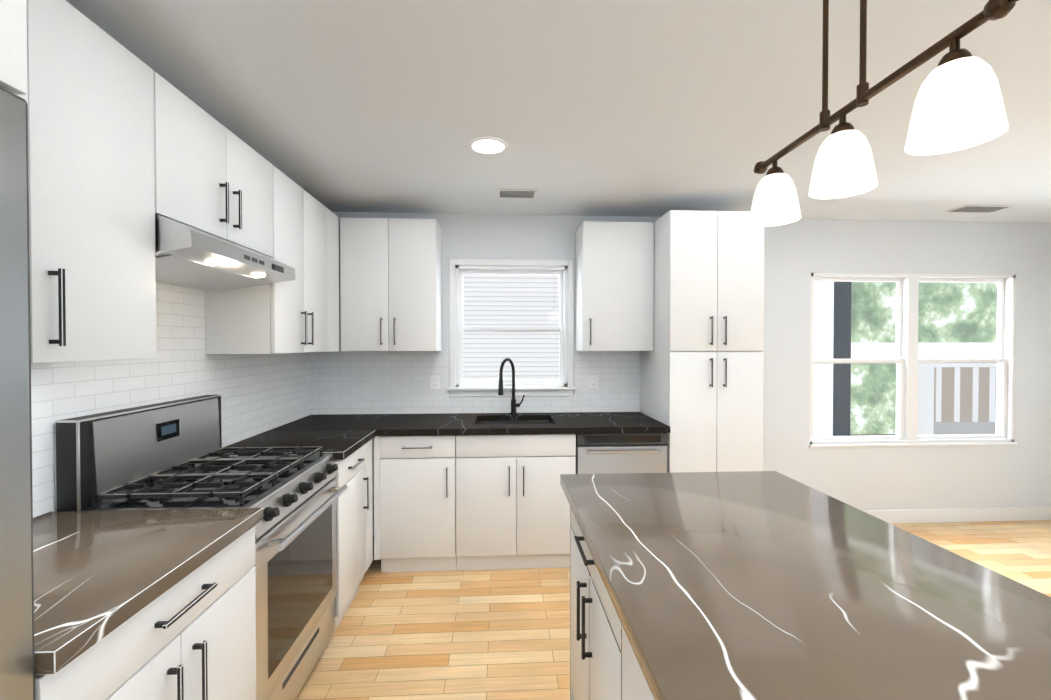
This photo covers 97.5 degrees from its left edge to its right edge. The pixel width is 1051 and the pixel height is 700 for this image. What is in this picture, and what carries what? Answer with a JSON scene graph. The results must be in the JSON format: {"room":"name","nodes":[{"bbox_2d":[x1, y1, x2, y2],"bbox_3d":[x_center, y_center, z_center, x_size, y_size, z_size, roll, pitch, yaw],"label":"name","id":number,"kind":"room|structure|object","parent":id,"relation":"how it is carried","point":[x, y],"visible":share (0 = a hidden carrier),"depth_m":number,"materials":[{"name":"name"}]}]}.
{"room":"kitchen","nodes":[
{"label":"kitchen","id":0,"kind":"room"},
{"bbox_2d":[66,0,1050,222],"bbox_3d":[1.568,-1.051,0.516,6.260,0.100,6.440,0,1,-3],"label":"ceiling","id":1,"kind":"structure","parent":0,"point":[646,108],"depth_m":1.84,"materials":[{"name":"paint"}]},
{"bbox_2d":[469,137,507,154],"bbox_3d":[-0.186,-1.017,2.300,0.196,0.008,0.196,0,1,-3],"label":"recessed light","id":2,"kind":"object","parent":1,"relation":"in","point":[488,145],"visible":1,"depth_m":2.29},
{"bbox_2d":[497,189,537,197],"bbox_3d":[-0.057,-1.026,3.029,0.260,0.008,0.160,0,1,-3],"label":"ceiling vent","id":3,"kind":"object","parent":1,"relation":"in","point":[512,193],"visible":1,"depth_m":3.01,"materials":[{"name":"grey metal"}]},
{"bbox_2d":[749,0,1018,225],"bbox_3d":[0.689,-0.677,1.000,0.125,0.658,0.684,0,1,-3],"label":"pendant light","id":4,"kind":"object","parent":1,"relation":"hanging from","point":[958,104],"visible":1,"depth_m":0.82,"materials":[{"name":"white glass"}]},
{"bbox_2d":[945,205,1012,212],"bbox_3d":[3.309,-1.030,3.369,0.360,0.008,0.160,0,1,-3],"label":"ceiling vent","id":5,"kind":"object","parent":1,"relation":"in","point":[978,208],"visible":1,"depth_m":3.35,"materials":[{"name":"white metal"}]},
{"bbox_2d":[295,520,1050,699],"bbox_3d":[1.568,1.489,0.546,6.260,0.100,6.440,0,1,-3],"label":"floor","id":6,"kind":"structure","parent":0,"point":[495,634],"depth_m":2.36,"materials":[{"name":"brown wood"}]},
{"bbox_2d":[0,87,34,699],"bbox_3d":[-1.074,0.515,0.315,0.660,1.853,0.900,0,1,-3],"label":"refrigerator","id":7,"kind":"object","parent":6,"relation":"on","point":[17,666],"visible":1,"depth_m":0.74,"materials":[{"name":"silver metal"}]},
{"bbox_2d":[33,512,260,699],"bbox_3d":[-1.163,0.992,1.123,0.628,0.880,0.699,0,1,-3],"label":"base cabinet","id":8,"kind":"object","parent":6,"relation":"on","point":[144,604],"depth_m":1.12,"materials":[{"name":"white wood"}]},
{"bbox_2d":[55,395,347,699],"bbox_3d":[-1.169,0.821,1.856,0.681,1.205,0.756,0,1,-3],"label":"gas range","id":9,"kind":"object","parent":6,"relation":"on","point":[165,455],"visible":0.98,"depth_m":1.72,"materials":[{"name":"silver metal"}]},
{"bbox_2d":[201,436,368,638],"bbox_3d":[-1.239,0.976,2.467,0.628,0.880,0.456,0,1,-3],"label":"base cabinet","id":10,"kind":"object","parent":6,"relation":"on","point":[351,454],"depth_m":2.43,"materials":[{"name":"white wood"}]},
{"bbox_2d":[369,436,464,571],"bbox_3d":[-0.711,0.968,3.199,0.506,0.880,0.627,0,1,-3],"label":"base cabinet","id":11,"kind":"object","parent":6,"relation":"on","point":[415,477],"depth_m":2.89,"materials":[{"name":"white wood"}]},
{"bbox_2d":[265,412,669,435],"bbox_3d":[-0.341,0.508,3.202,2.504,0.040,0.652,0,1,-3],"label":"countertop","id":12,"kind":"structure","parent":11,"relation":"on","point":[564,423],"depth_m":2.99,"materials":[{"name":"black stone"}]},
{"bbox_2d":[498,358,524,414],"bbox_3d":[-0.102,0.271,3.382,0.197,0.426,0.227,0,1,-3],"label":"faucet","id":13,"kind":"object","parent":12,"relation":"on","point":[514,404],"visible":1,"depth_m":3.44,"materials":[{"name":"black metal"}]},
{"bbox_2d":[473,420,556,459],"bbox_3d":[-0.077,0.613,3.232,0.548,0.196,0.388,0,1,-3],"label":"sink","id":14,"kind":"object","parent":12,"relation":"in","point":[484,447],"depth_m":2.92,"materials":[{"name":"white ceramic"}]},
{"bbox_2d":[457,444,575,569],"bbox_3d":[-0.076,1.077,3.236,0.762,0.660,0.627,0,1,-3],"label":"base cabinet","id":15,"kind":"object","parent":6,"relation":"on","point":[512,514],"depth_m":2.92,"materials":[{"name":"white wood"}]},
{"bbox_2d":[576,433,667,473],"bbox_3d":[0.610,0.969,3.232,0.596,0.876,0.636,0,1,-3],"label":"dishwasher","id":16,"kind":"object","parent":6,"relation":"on","point":[614,453],"visible":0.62,"depth_m":2.96,"materials":[{"name":"silver metal"}]},
{"bbox_2d":[640,210,763,472],"bbox_3d":[1.224,0.252,3.284,0.625,2.310,0.659,0,1,-3],"label":"pantry cabinet","id":17,"kind":"object","parent":6,"relation":"on","point":[701,379],"visible":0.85,"depth_m":2.99,"materials":[{"name":"white wood"}]},
{"bbox_2d":[560,471,1050,699],"bbox_3d":[0.680,0.982,0.294,0.900,0.920,3.210,0,1,-3],"label":"kitchen island","id":18,"kind":"object","parent":6,"relation":"on","point":[758,585],"visible":1,"depth_m":0.98,"materials":[{"name":"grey stone"}]},
{"bbox_2d":[316,212,1050,534],"bbox_3d":[1.389,0.182,3.686,6.020,2.440,0.120,0,1,-3],"label":"wall","id":19,"kind":"structure","parent":0,"point":[797,253],"depth_m":3.70,"materials":[{"name":"paint"}]},
{"bbox_2d":[340,218,441,350],"bbox_3d":[-0.948,-0.449,3.319,0.648,0.910,0.327,0,1,-3],"label":"upper cabinet","id":20,"kind":"object","parent":19,"relation":"attached to","point":[391,268],"depth_m":3.16,"materials":[{"name":"white wood"}]},
{"bbox_2d":[311,350,639,414],"bbox_3d":[-0.357,0.243,3.524,2.500,0.479,0.007,0,1,-3],"label":"backsplash","id":21,"kind":"structure","parent":19,"relation":"attached to","point":[370,382],"depth_m":3.50,"materials":[{"name":"tile"}]},
{"bbox_2d":[430,374,439,389],"bbox_3d":[-0.688,0.244,3.498,0.072,0.116,0.007,0,1,-3],"label":"electrical outlet","id":22,"kind":"object","parent":21,"relation":"attached to","point":[434,382],"visible":1,"depth_m":3.50,"materials":[{"name":"white plastic"}]},
{"bbox_2d":[589,375,598,389],"bbox_3d":[0.530,0.248,3.567,0.072,0.116,0.007,0,1,-3],"label":"electrical outlet","id":23,"kind":"object","parent":21,"relation":"attached to","point":[593,382],"visible":1,"depth_m":3.56,"materials":[{"name":"white plastic"}]},
{"bbox_2d":[447,259,575,396],"bbox_3d":[-0.107,-0.168,3.574,0.980,1.047,0.165,0,1,-3],"label":"window","id":24,"kind":"structure","parent":19,"relation":"in","point":[563,270],"depth_m":3.55,"materials":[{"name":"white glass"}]},
{"bbox_2d":[575,221,653,350],"bbox_3d":[0.647,-0.450,3.393,0.506,0.910,0.359,0,1,-3],"label":"upper cabinet","id":25,"kind":"object","parent":19,"relation":"attached to","point":[614,283],"visible":1,"depth_m":3.25,"materials":[{"name":"white wood"}]},
{"bbox_2d":[809,273,1017,447],"bbox_3d":[3.137,0.081,3.773,1.760,1.390,0.140,0,1,-3],"label":"window","id":26,"kind":"structure","parent":19,"relation":"in","point":[907,361],"depth_m":3.77,"materials":[{"name":"clear glass"}]},
{"bbox_2d":[861,506,1050,523],"bbox_3d":[2.951,1.347,3.719,2.820,0.110,0.018,0,1,-3],"label":"baseboard","id":27,"kind":"structure","parent":19,"relation":"attached to","point":[963,515],"depth_m":3.73,"materials":[{"name":"white wood"}]},
{"bbox_3d":[-1.497,0.221,0.358,0.120,2.440,6.440,0,1,-3],"label":"wall","id":28,"kind":"structure","parent":0,"visible":0},
{"bbox_2d":[0,0,26,94],"bbox_3d":[-1.101,-0.643,0.296,0.659,0.450,0.912,0,1,-3],"label":"upper cabinet","id":29,"kind":"object","parent":28,"relation":"attached to","point":[13,47],"visible":0.96,"depth_m":0.75,"materials":[{"name":"white wood"}]},
{"bbox_2d":[16,0,43,363],"bbox_3d":[-1.301,-0.420,0.903,0.327,0.910,0.308,0,1,-3],"label":"upper cabinet","id":30,"kind":"object","parent":28,"relation":"attached to","point":[34,98],"depth_m":1.08,"materials":[{"name":"white wood"}]},
{"bbox_2d":[40,0,163,362],"bbox_3d":[-1.321,-0.425,1.252,0.327,0.910,0.391,0,1,-3],"label":"upper cabinet","id":31,"kind":"object","parent":28,"relation":"attached to","point":[125,146],"depth_m":1.25,"materials":[{"name":"white wood"}]},
{"bbox_2d":[31,282,310,517],"bbox_3d":[-1.532,0.261,2.102,0.007,1.120,2.715,0,1,-3],"label":"backsplash","id":32,"kind":"structure","parent":28,"relation":"attached to","point":[260,393],"depth_m":2.00,"materials":[{"name":"tile"}]},
{"bbox_2d":[164,79,279,259],"bbox_3d":[-1.354,-0.662,1.828,0.327,0.448,0.760,0,1,-3],"label":"upper cabinet","id":33,"kind":"object","parent":28,"relation":"attached to","point":[215,184],"depth_m":1.76,"materials":[{"name":"white wood"}]},
{"bbox_2d":[155,215,295,290],"bbox_3d":[-1.302,-0.356,1.834,0.432,0.156,0.752,0,1,-3],"label":"range hood","id":34,"kind":"object","parent":33,"relation":"attached to","point":[189,257],"visible":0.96,"depth_m":1.73,"materials":[{"name":"silver metal"}]},
{"bbox_2d":[205,168,331,353],"bbox_3d":[-1.395,-0.440,2.556,0.327,0.910,0.686,0,1,-3],"label":"upper cabinet","id":35,"kind":"object","parent":28,"relation":"attached to","point":[294,316],"depth_m":2.39,"materials":[{"name":"white wood"}]},
{"bbox_2d":[332,212,338,350],"bbox_3d":[-1.422,-0.445,3.012,0.323,0.910,0.228,0,1,-3],"label":"upper cabinet","id":36,"kind":"object","parent":28,"relation":"attached to","point":[335,219],"depth_m":3.07,"materials":[{"name":"white wood"}]},
{"label":"outside","id":37,"kind":"structure","parent":0,"visible":0},
{"bbox_2d":[463,274,559,379],"bbox_3d":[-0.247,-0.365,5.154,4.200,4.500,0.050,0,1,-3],"label":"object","id":38,"kind":"structure","parent":37,"point":[533,284],"depth_m":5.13,"materials":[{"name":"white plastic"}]},
{"bbox_2d":[813,281,997,435],"bbox_3d":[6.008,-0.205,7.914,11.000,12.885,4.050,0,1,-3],"label":"window glass","id":39,"kind":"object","parent":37,"point":[852,346],"depth_m":8.15,"materials":[{"name":"clear glass"}]}
]}

